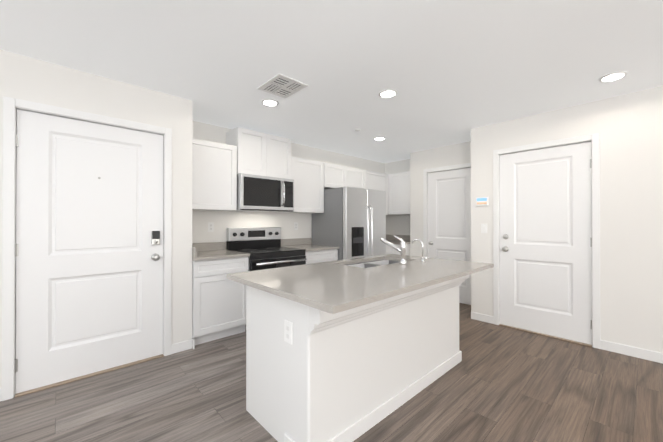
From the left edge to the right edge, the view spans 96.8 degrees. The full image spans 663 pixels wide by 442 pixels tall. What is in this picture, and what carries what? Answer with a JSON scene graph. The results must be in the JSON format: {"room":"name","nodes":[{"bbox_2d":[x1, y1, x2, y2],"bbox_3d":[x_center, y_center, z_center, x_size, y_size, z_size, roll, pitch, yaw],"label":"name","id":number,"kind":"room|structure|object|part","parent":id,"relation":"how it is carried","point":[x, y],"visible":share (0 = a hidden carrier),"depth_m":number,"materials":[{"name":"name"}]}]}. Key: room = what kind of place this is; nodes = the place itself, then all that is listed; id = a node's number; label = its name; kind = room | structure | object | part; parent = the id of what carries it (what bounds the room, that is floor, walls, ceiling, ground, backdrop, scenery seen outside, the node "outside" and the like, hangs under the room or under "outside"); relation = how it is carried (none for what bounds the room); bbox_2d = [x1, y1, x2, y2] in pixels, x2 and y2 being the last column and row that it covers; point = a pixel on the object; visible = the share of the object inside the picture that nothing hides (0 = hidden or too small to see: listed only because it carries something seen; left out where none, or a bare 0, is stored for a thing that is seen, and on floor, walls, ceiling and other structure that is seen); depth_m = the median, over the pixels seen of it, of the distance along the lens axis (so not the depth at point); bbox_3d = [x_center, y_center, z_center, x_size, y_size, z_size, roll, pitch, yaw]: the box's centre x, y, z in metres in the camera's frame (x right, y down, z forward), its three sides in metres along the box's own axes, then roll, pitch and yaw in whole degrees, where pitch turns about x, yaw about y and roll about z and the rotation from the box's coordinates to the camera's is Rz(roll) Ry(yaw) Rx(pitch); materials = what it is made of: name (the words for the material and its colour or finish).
{"room":"kitchen","nodes":[
{"label":"kitchen","id":0,"kind":"room"},
{"bbox_2d":[0,50,192,387],"bbox_3d":[-2.674,0.026,1.742,3.470,2.420,0.120,0,0,-43],"label":"wall","id":1,"kind":"structure","parent":0,"point":[40,81],"depth_m":2.56,"materials":[{"name":"white paint"}]},
{"bbox_2d":[1,96,171,400],"bbox_3d":[-1.921,0.190,2.429,1.056,2.099,0.136,0,0,-43],"label":"door frame","id":2,"kind":"structure","parent":1,"relation":"attached to","point":[8,234],"depth_m":2.07,"materials":[{"name":"white paint"}]},
{"bbox_2d":[15,109,162,393],"bbox_3d":[-1.897,0.216,2.395,0.942,2.022,0.106,0,0,-43],"label":"entry door","id":3,"kind":"structure","parent":1,"relation":"in","point":[89,248],"depth_m":2.35,"materials":[{"name":"white paint"}]},
{"bbox_3d":[-2.238,1.026,2.084,0.024,0.090,0.014,0,0,-43],"label":"handle","id":4,"kind":"part","parent":3,"relation":"part of","materials":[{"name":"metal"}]},
{"bbox_3d":[-2.238,0.206,2.088,0.024,0.090,0.014,0,0,-43],"label":"handle","id":5,"kind":"part","parent":3,"relation":"part of","materials":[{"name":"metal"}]},
{"bbox_3d":[-2.238,-0.574,2.091,0.024,0.090,0.014,0,0,-43],"label":"handle","id":6,"kind":"part","parent":3,"relation":"part of","materials":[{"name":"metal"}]},
{"bbox_3d":[-1.583,0.328,2.658,0.066,0.066,0.064,0,0,-43],"label":"knob","id":7,"kind":"part","parent":3,"relation":"part of","materials":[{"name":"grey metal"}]},
{"bbox_3d":[-1.597,0.153,2.673,0.066,0.130,0.024,0,0,-43],"label":"handle","id":8,"kind":"part","parent":3,"relation":"part of","materials":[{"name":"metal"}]},
{"bbox_3d":[-1.589,0.127,2.664,0.062,0.073,0.008,0,0,-43],"label":"handle","id":9,"kind":"part","parent":3,"relation":"part of","materials":[{"name":"black plastic"}]},
{"bbox_2d":[15,354,163,396],"bbox_3d":[-1.904,1.234,2.407,0.934,0.011,0.085,0,0,-43],"label":"trim","id":10,"kind":"structure","parent":1,"relation":"attached to","point":[80,377],"depth_m":2.32,"materials":[{"name":"beige wood"}]},
{"bbox_2d":[171,339,191,353],"bbox_3d":[-1.426,1.196,2.805,0.187,0.090,0.012,0,0,-43],"label":"baseboard","id":11,"kind":"structure","parent":1,"relation":"attached to","point":[181,346],"depth_m":2.80,"materials":[{"name":"white paint"}]},
{"bbox_2d":[192,246,195,257],"bbox_3d":[-1.524,0.307,3.072,0.020,0.099,0.626,0,0,-43],"label":"backsplash","id":12,"kind":"structure","parent":1,"relation":"attached to","point":[193,247],"depth_m":2.86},
{"bbox_2d":[192,121,384,243],"bbox_3d":[-0.340,0.039,4.712,3.990,2.420,0.120,0,0,-43],"label":"wall","id":13,"kind":"structure","parent":0,"point":[223,221],"depth_m":4.05,"materials":[{"name":"white paint"}]},
{"bbox_2d":[208,222,213,231],"bbox_3d":[-1.467,0.074,3.581,0.070,0.116,0.005,0,0,-43],"label":"electrical outlet","id":14,"kind":"object","parent":13,"relation":"attached to","point":[209,227],"visible":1,"depth_m":3.58,"materials":[{"name":"white plastic"}]},
{"bbox_2d":[192,138,236,210],"bbox_3d":[-1.437,-0.506,3.395,0.578,0.760,0.317,0,0,-43],"label":"upper cabinet","id":15,"kind":"object","parent":13,"relation":"attached to","point":[217,168],"depth_m":3.30,"materials":[{"name":"white paint"}]},
{"bbox_3d":[-1.336,-0.507,3.286,0.572,0.754,0.021,0,0,-43],"label":"door","id":16,"kind":"part","parent":15,"relation":"part of","materials":[{"name":"white paint"}]},
{"bbox_2d":[226,127,271,176],"bbox_3d":[-1.057,-0.837,3.742,0.439,0.555,0.327,0,0,-43],"label":"upper cabinet","id":17,"kind":"object","parent":13,"relation":"attached to","point":[253,148],"depth_m":3.62,"materials":[{"name":"white paint"}]},
{"bbox_2d":[234,173,293,211],"bbox_3d":[-0.893,-0.341,3.802,0.756,0.428,0.458,0,0,-43],"label":"microwave","id":18,"kind":"object","parent":17,"relation":"attached to","point":[257,193],"visible":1,"depth_m":3.62,"materials":[{"name":"silver metal"}]},
{"bbox_3d":[-0.841,-0.350,3.613,0.510,0.340,0.006,0,0,-43],"label":"door","id":19,"kind":"part","parent":18,"relation":"part of","materials":[{"name":"black glass"}]},
{"bbox_3d":[-0.618,-0.350,3.784,0.022,0.324,0.057,0,0,-43],"label":"handle","id":20,"kind":"part","parent":18,"relation":"part of","materials":[{"name":"silver metal"}]},
{"bbox_3d":[-0.564,-0.349,3.870,0.145,0.340,0.006,0,0,-43],"label":"panel","id":21,"kind":"part","parent":18,"relation":"part of","materials":[{"name":"black glass"}]},
{"bbox_2d":[192,238,311,249],"bbox_3d":[-0.335,0.314,4.616,3.864,0.099,0.020,0,0,-43],"label":"backsplash","id":22,"kind":"structure","parent":13,"relation":"attached to","point":[297,241],"depth_m":3.68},
{"bbox_2d":[272,135,291,178],"bbox_3d":[-0.819,-0.836,3.963,0.439,0.555,0.327,0,0,-43],"label":"upper cabinet","id":23,"kind":"object","parent":13,"relation":"attached to","point":[281,146],"depth_m":3.90,"materials":[{"name":"white paint"}]},
{"bbox_3d":[-0.974,-0.838,3.611,0.377,0.549,0.021,0,0,-43],"label":"door","id":24,"kind":"part","parent":23,"relation":"part of","materials":[{"name":"white paint"}]},
{"bbox_3d":[-0.694,-0.837,3.870,0.377,0.549,0.021,0,0,-43],"label":"door","id":25,"kind":"part","parent":23,"relation":"part of","materials":[{"name":"white paint"}]},
{"bbox_2d":[280,157,323,212],"bbox_3d":[-0.439,-0.502,4.321,0.597,0.760,0.317,0,0,-43],"label":"upper cabinet","id":26,"kind":"object","parent":13,"relation":"attached to","point":[307,175],"depth_m":4.22,"materials":[{"name":"white paint"}]},
{"bbox_3d":[-0.338,-0.503,4.212,0.591,0.754,0.021,0,0,-43],"label":"door","id":27,"kind":"part","parent":26,"relation":"part of","materials":[{"name":"white paint"}]},
{"bbox_2d":[324,163,347,189],"bbox_3d":[-0.025,-0.696,4.706,0.522,0.370,0.317,0,0,-43],"label":"upper cabinet","id":28,"kind":"object","parent":13,"relation":"attached to","point":[335,176],"depth_m":4.58,"materials":[{"name":"white paint"}]},
{"bbox_2d":[348,167,363,187],"bbox_3d":[0.274,-0.695,4.983,0.521,0.370,0.317,0,0,-43],"label":"upper cabinet","id":29,"kind":"object","parent":13,"relation":"attached to","point":[355,176],"depth_m":4.90,"materials":[{"name":"white paint"}]},
{"bbox_3d":[0.055,-0.696,4.577,0.460,0.364,0.021,0,0,-43],"label":"door","id":30,"kind":"part","parent":29,"relation":"part of","materials":[{"name":"white paint"}]},
{"bbox_3d":[0.395,-0.695,4.893,0.460,0.364,0.021,0,0,-43],"label":"door","id":31,"kind":"part","parent":29,"relation":"part of","materials":[{"name":"white paint"}]},
{"bbox_2d":[364,170,387,214],"bbox_3d":[0.736,-0.498,5.371,0.678,0.760,0.375,0,0,-43],"label":"upper cabinet","id":32,"kind":"object","parent":13,"relation":"attached to","point":[373,180],"depth_m":5.28,"materials":[{"name":"white paint"}]},
{"bbox_3d":[0.808,-0.498,5.275,0.647,0.754,0.021,0,0,-43],"label":"door","id":33,"kind":"part","parent":32,"relation":"part of","materials":[{"name":"white paint"}]},
{"bbox_2d":[0,303,662,441],"bbox_3d":[0.679,1.283,0.967,7.580,0.100,6.990,0,0,-43],"label":"floor","id":34,"kind":"structure","parent":0,"point":[497,383],"depth_m":2.02,"materials":[{"name":"brown wood"}]},
{"bbox_2d":[192,258,248,345],"bbox_3d":[-1.335,0.816,3.279,0.578,0.854,0.617,0,0,-43],"label":"base cabinet","id":35,"kind":"object","parent":34,"relation":"on","point":[218,305],"depth_m":3.03,"materials":[{"name":"white paint"}]},
{"bbox_3d":[-1.132,0.843,3.060,0.572,0.569,0.021,0,0,-43],"label":"cab door","id":36,"kind":"part","parent":35,"relation":"part of","materials":[{"name":"white paint"}]},
{"bbox_3d":[-1.132,0.474,3.062,0.572,0.144,0.021,0,0,-43],"label":"cab drawer","id":37,"kind":"part","parent":35,"relation":"part of","materials":[{"name":"white paint"}]},
{"bbox_2d":[192,250,249,261],"bbox_3d":[-1.325,0.374,3.270,0.582,0.030,0.647,0,0,-43],"label":"countertop","id":38,"kind":"structure","parent":35,"relation":"on","point":[201,255],"depth_m":3.14,"materials":[{"name":"grey stone"}]},
{"bbox_2d":[226,227,306,328],"bbox_3d":[-0.803,0.665,3.700,0.762,1.160,0.713,0,0,-43],"label":"range","id":39,"kind":"object","parent":34,"relation":"on","point":[262,247],"visible":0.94,"depth_m":3.70,"materials":[{"name":"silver metal"}]},
{"bbox_3d":[-0.992,0.168,3.906,0.250,0.085,0.006,0,0,-43],"label":"panel","id":40,"kind":"part","parent":39,"relation":"part of","materials":[{"name":"black glass"}]},
{"bbox_3d":[-0.614,0.724,3.496,0.754,0.570,0.037,0,0,-43],"label":"door","id":41,"kind":"part","parent":39,"relation":"part of","materials":[{"name":"black glass"}]},
{"bbox_3d":[-0.572,0.479,3.452,0.680,0.032,0.032,0,0,-43],"label":"handle","id":42,"kind":"part","parent":39,"relation":"part of","materials":[{"name":"silver metal"}]},
{"bbox_2d":[281,246,337,263],"bbox_3d":[-0.337,0.820,4.205,0.594,0.854,0.617,0,0,-43],"label":"base cabinet","id":43,"kind":"object","parent":34,"relation":"on","point":[312,256],"depth_m":3.97,"materials":[{"name":"white paint"}]},
{"bbox_2d":[284,246,338,249],"bbox_3d":[-0.327,0.378,4.196,0.598,0.030,0.647,0,0,-43],"label":"countertop","id":44,"kind":"structure","parent":43,"relation":"on","point":[299,247],"depth_m":4.01,"materials":[{"name":"grey stone"}]},
{"bbox_3d":[-0.134,0.478,3.987,0.588,0.144,0.021,0,0,-43],"label":"cab drawer","id":45,"kind":"part","parent":43,"relation":"part of","materials":[{"name":"white paint"}]},
{"bbox_2d":[312,186,385,259],"bbox_3d":[0.305,0.384,4.642,0.920,1.730,0.827,0,0,-43],"label":"fridge","id":46,"kind":"object","parent":34,"relation":"on","point":[350,222],"visible":0.56,"depth_m":4.31,"materials":[{"name":"grey metal"}]},
{"bbox_3d":[0.344,0.345,4.261,0.455,1.655,0.070,0,0,-43],"label":"door","id":47,"kind":"part","parent":46,"relation":"part of","materials":[{"name":"silver metal"}]},
{"bbox_3d":[0.382,0.277,4.243,0.210,0.080,0.003,0,0,-43],"label":"panel","id":48,"kind":"part","parent":46,"relation":"part of","materials":[{"name":"grey plastic"}]},
{"bbox_3d":[0.379,0.297,4.246,0.260,0.420,0.007,0,0,-43],"label":"panel","id":49,"kind":"part","parent":46,"relation":"part of","materials":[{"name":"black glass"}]},
{"bbox_3d":[0.526,0.278,4.338,0.034,1.026,0.079,0,0,-43],"label":"handle","id":50,"kind":"part","parent":46,"relation":"part of","materials":[{"name":"silver metal"}]},
{"bbox_3d":[0.592,0.278,4.399,0.034,1.026,0.079,0,0,-43],"label":"handle","id":51,"kind":"part","parent":46,"relation":"part of","materials":[{"name":"silver metal"}]},
{"bbox_3d":[0.682,0.346,4.574,0.455,1.655,0.070,0,0,-43],"label":"door","id":52,"kind":"part","parent":46,"relation":"part of","materials":[{"name":"silver metal"}]},
{"bbox_2d":[246,275,469,441],"bbox_3d":[0.319,0.811,2.237,1.729,0.855,0.740,0,0,-43],"label":"kitchen island","id":53,"kind":"object","parent":34,"relation":"on","point":[349,350],"depth_m":1.73,"materials":[{"name":"white paint"}]},
{"bbox_2d":[284,320,291,344],"bbox_3d":[-0.231,0.593,1.572,0.006,0.115,0.070,0,0,-43],"label":"outlet","id":54,"kind":"object","parent":53,"relation":"attached to","point":[287,323],"depth_m":1.57,"materials":[{"name":"white plastic"}]},
{"bbox_2d":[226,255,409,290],"bbox_3d":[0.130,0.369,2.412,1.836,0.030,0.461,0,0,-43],"label":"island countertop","id":55,"kind":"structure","parent":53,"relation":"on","point":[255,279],"depth_m":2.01,"materials":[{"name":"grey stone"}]},
{"bbox_2d":[346,259,397,266],"bbox_3d":[0.389,0.479,2.593,0.742,0.213,0.398,0,0,-43],"label":"sink","id":56,"kind":"object","parent":55,"relation":"in","point":[361,262],"depth_m":2.76,"materials":[{"name":"silver metal"}]},
{"bbox_2d":[262,259,493,314],"bbox_3d":[0.483,0.367,2.032,1.836,0.030,0.575,0,0,-43],"label":"island countertop","id":57,"kind":"structure","parent":53,"relation":"on","point":[337,291],"depth_m":1.68,"materials":[{"name":"grey stone"}]},
{"bbox_2d":[394,235,409,262],"bbox_3d":[0.569,0.238,2.444,0.061,0.233,0.120,0,0,-43],"label":"faucet","id":58,"kind":"object","parent":57,"relation":"on","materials":[{"name":"silver metal"}]},
{"bbox_2d":[410,239,429,262],"bbox_3d":[0.793,0.257,2.633,0.104,0.196,0.130,0,0,-43],"label":"faucet","id":59,"kind":"object","parent":57,"relation":"on","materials":[{"name":"silver metal"}]},
{"bbox_2d":[386,246,391,253],"bbox_3d":[0.730,0.824,5.195,0.438,0.854,0.617,0,0,-43],"label":"base cabinet","id":60,"kind":"object","parent":34,"relation":"on","point":[388,249],"depth_m":5.01,"materials":[{"name":"white paint"}]},
{"bbox_3d":[0.933,0.482,4.978,0.432,0.144,0.021,0,0,-43],"label":"cab drawer","id":61,"kind":"part","parent":60,"relation":"part of","materials":[{"name":"white paint"}]},
{"bbox_2d":[392,242,409,255],"bbox_3d":[1.330,0.824,5.207,0.616,0.854,0.220,0,0,-43],"label":"base cabinet","id":62,"kind":"object","parent":34,"relation":"on","point":[397,244],"depth_m":5.03,"materials":[{"name":"white paint"}]},
{"bbox_2d":[386,238,399,245],"bbox_3d":[0.994,0.382,5.305,0.979,0.030,0.817,0,0,-43],"label":"countertop","id":63,"kind":"structure","parent":62,"relation":"on","point":[391,240],"depth_m":5.55,"materials":[{"name":"grey stone"}]},
{"bbox_3d":[1.118,0.773,4.997,0.019,0.725,0.190,0,0,-43],"label":"cab door","id":64,"kind":"part","parent":62,"relation":"part of","materials":[{"name":"white paint"}]},
{"bbox_2d":[0,0,662,162],"bbox_3d":[0.679,-1.237,0.978,7.580,0.100,6.990,0,0,-43],"label":"ceiling","id":65,"kind":"structure","parent":0,"point":[451,72],"depth_m":2.10,"materials":[{"name":"white paint"}]},
{"bbox_2d":[261,99,278,105],"bbox_3d":[-0.610,-1.174,2.926,0.170,0.010,0.170,0,0,-43],"label":"recessed light","id":66,"kind":"object","parent":65,"relation":"in","point":[270,103],"depth_m":2.90,"materials":[{"name":"white"}]},
{"bbox_2d":[257,73,308,98],"bbox_3d":[-0.431,-1.176,2.587,0.300,0.008,0.360,0,0,-43],"label":"ceiling vent","id":67,"kind":"object","parent":65,"relation":"in","point":[281,86],"visible":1,"depth_m":2.57,"materials":[{"name":"white plastic"}]},
{"bbox_3d":[-0.530,-1.176,2.495,0.030,0.008,0.300,0,0,-43],"label":"frame","id":68,"kind":"part","parent":67,"relation":"part of","materials":[{"name":"white plastic"}]},
{"bbox_3d":[-0.543,-1.175,2.708,0.300,0.008,0.030,0,0,-43],"label":"frame","id":69,"kind":"part","parent":67,"relation":"part of","materials":[{"name":"white plastic"}]},
{"bbox_3d":[-0.431,-1.176,2.587,0.240,0.008,0.016,0,0,-43],"label":"frame","id":70,"kind":"part","parent":67,"relation":"part of","materials":[{"name":"white plastic"}]},
{"bbox_3d":[-0.431,-1.176,2.587,0.016,0.008,0.300,0,0,-43],"label":"frame","id":71,"kind":"part","parent":67,"relation":"part of","materials":[{"name":"white plastic"}]},
{"bbox_3d":[-0.431,-1.179,2.587,0.260,0.001,0.320,0,0,-43],"label":"panel","id":72,"kind":"part","parent":67,"relation":"part of","materials":[{"name":"grey metal"}]},
{"bbox_3d":[-0.319,-1.177,2.466,0.300,0.008,0.030,0,0,-43],"label":"frame","id":73,"kind":"part","parent":67,"relation":"part of","materials":[{"name":"white plastic"}]},
{"bbox_3d":[-0.332,-1.176,2.679,0.030,0.008,0.300,0,0,-43],"label":"frame","id":74,"kind":"part","parent":67,"relation":"part of","materials":[{"name":"white plastic"}]},
{"bbox_2d":[379,89,396,97],"bbox_3d":[0.522,-1.175,2.721,0.170,0.010,0.170,0,0,-43],"label":"recessed light","id":75,"kind":"object","parent":65,"relation":"in","point":[388,94],"depth_m":2.70,"materials":[{"name":"white"}]},
{"bbox_2d":[599,71,627,81],"bbox_3d":[2.300,-1.176,2.406,0.170,0.010,0.170,0,0,-43],"label":"recessed light","id":76,"kind":"object","parent":65,"relation":"in","point":[613,77],"depth_m":2.39,"materials":[{"name":"white plastic"}]},
{"bbox_2d":[385,159,409,234],"bbox_3d":[1.405,0.043,5.675,0.120,2.420,0.840,0,0,-43],"label":"wall","id":77,"kind":"structure","parent":0,"point":[397,224],"depth_m":5.72,"materials":[{"name":"white paint"}]},
{"bbox_2d":[386,234,409,241],"bbox_3d":[1.352,0.318,5.623,0.020,0.099,0.796,0,0,-43],"label":"backsplash","id":78,"kind":"structure","parent":77,"relation":"attached to","point":[406,238],"depth_m":5.60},
{"bbox_2d":[388,171,409,214],"bbox_3d":[1.317,-0.498,5.400,0.380,0.760,0.511,0,0,-43],"label":"upper cabinet","id":79,"kind":"object","parent":77,"relation":"attached to","point":[398,183],"depth_m":5.32,"materials":[{"name":"white paint"}]},
{"bbox_3d":[1.235,-0.498,5.316,0.019,0.754,0.494,0,0,-43],"label":"door","id":80,"kind":"part","parent":79,"relation":"part of","materials":[{"name":"white paint"}]},
{"bbox_2d":[410,141,470,256],"bbox_3d":[1.771,0.039,4.692,0.120,2.420,1.100,0,0,-43],"label":"wall","id":81,"kind":"structure","parent":0,"point":[417,163],"depth_m":4.90,"materials":[{"name":"white paint"}]},
{"bbox_2d":[423,163,470,256],"bbox_3d":[1.848,0.199,4.597,0.136,2.099,0.829,0,0,-43],"label":"door frame","id":82,"kind":"structure","parent":81,"relation":"attached to","point":[425,209],"depth_m":4.83,"materials":[{"name":"white paint"}]},
{"bbox_2d":[471,86,662,352],"bbox_3d":[3.414,0.028,2.090,0.120,2.420,4.670,0,0,-43],"label":"wall","id":83,"kind":"structure","parent":0,"point":[628,127],"depth_m":2.77,"materials":[{"name":"white paint"}]},
{"bbox_2d":[471,312,492,323],"bbox_3d":[1.868,1.200,3.654,0.012,0.090,0.267,0,0,-43],"label":"baseboard","id":84,"kind":"structure","parent":83,"relation":"attached to","point":[482,317],"depth_m":3.64,"materials":[{"name":"white paint"}]},
{"bbox_2d":[476,197,487,205],"bbox_3d":[1.869,-0.238,3.652,0.024,0.105,0.140,0,0,-43],"label":"thermostat","id":85,"kind":"object","parent":83,"relation":"attached to","point":[483,201],"visible":0.98,"depth_m":3.64,"materials":[{"name":"white plastic"}]},
{"bbox_3d":[1.861,-0.245,3.644,0.002,0.075,0.116,0,0,-43],"label":"panel","id":86,"kind":"part","parent":85,"relation":"part of","materials":[{"name":"blue plastic"}]},
{"bbox_2d":[481,224,486,232],"bbox_3d":[1.889,0.092,3.642,0.006,0.115,0.070,0,0,-43],"label":"light switch","id":87,"kind":"object","parent":83,"relation":"attached to","point":[482,225],"visible":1,"depth_m":3.64,"materials":[{"name":"white plastic"}]},
{"bbox_2d":[499,324,591,346],"bbox_3d":[2.311,1.237,3.230,0.090,0.011,0.834,0,0,-43],"label":"trim","id":88,"kind":"structure","parent":83,"relation":"attached to","point":[568,340],"depth_m":3.17,"materials":[{"name":"beige wood"}]},
{"bbox_2d":[500,142,591,344],"bbox_3d":[2.301,0.220,3.217,0.106,2.022,0.842,0,0,-43],"label":"door","id":89,"kind":"structure","parent":83,"relation":"in","point":[545,240],"depth_m":3.19,"materials":[{"name":"white paint"}]},
{"bbox_3d":[2.041,0.332,3.466,0.064,0.066,0.066,0,0,-43],"label":"knob","id":90,"kind":"part","parent":89,"relation":"part of","materials":[{"name":"grey metal"}]},
{"bbox_2d":[493,133,599,348],"bbox_3d":[2.327,0.193,3.249,0.136,2.099,0.956,0,0,-43],"label":"door frame","id":91,"kind":"structure","parent":83,"relation":"attached to","point":[596,238],"depth_m":2.95,"materials":[{"name":"white paint"}]},
{"bbox_2d":[600,340,662,363],"bbox_3d":[3.781,1.191,1.592,0.012,0.090,3.447,0,0,-43],"label":"baseboard","id":92,"kind":"structure","parent":83,"relation":"attached to","point":[649,355],"depth_m":2.69,"materials":[{"name":"white paint"}]},
{"bbox_3d":[2.193,0.037,4.237,0.120,2.420,0.140,0,0,-43],"label":"wall","id":93,"kind":"structure","parent":0,"visible":0},
{"bbox_2d":[428,168,470,304],"bbox_3d":[1.841,0.226,4.543,0.106,2.022,0.772,0,0,-43],"label":"pantry door","id":94,"kind":"structure","parent":93,"relation":"in","point":[449,214],"depth_m":4.55,"materials":[{"name":"white paint"}]}
]}

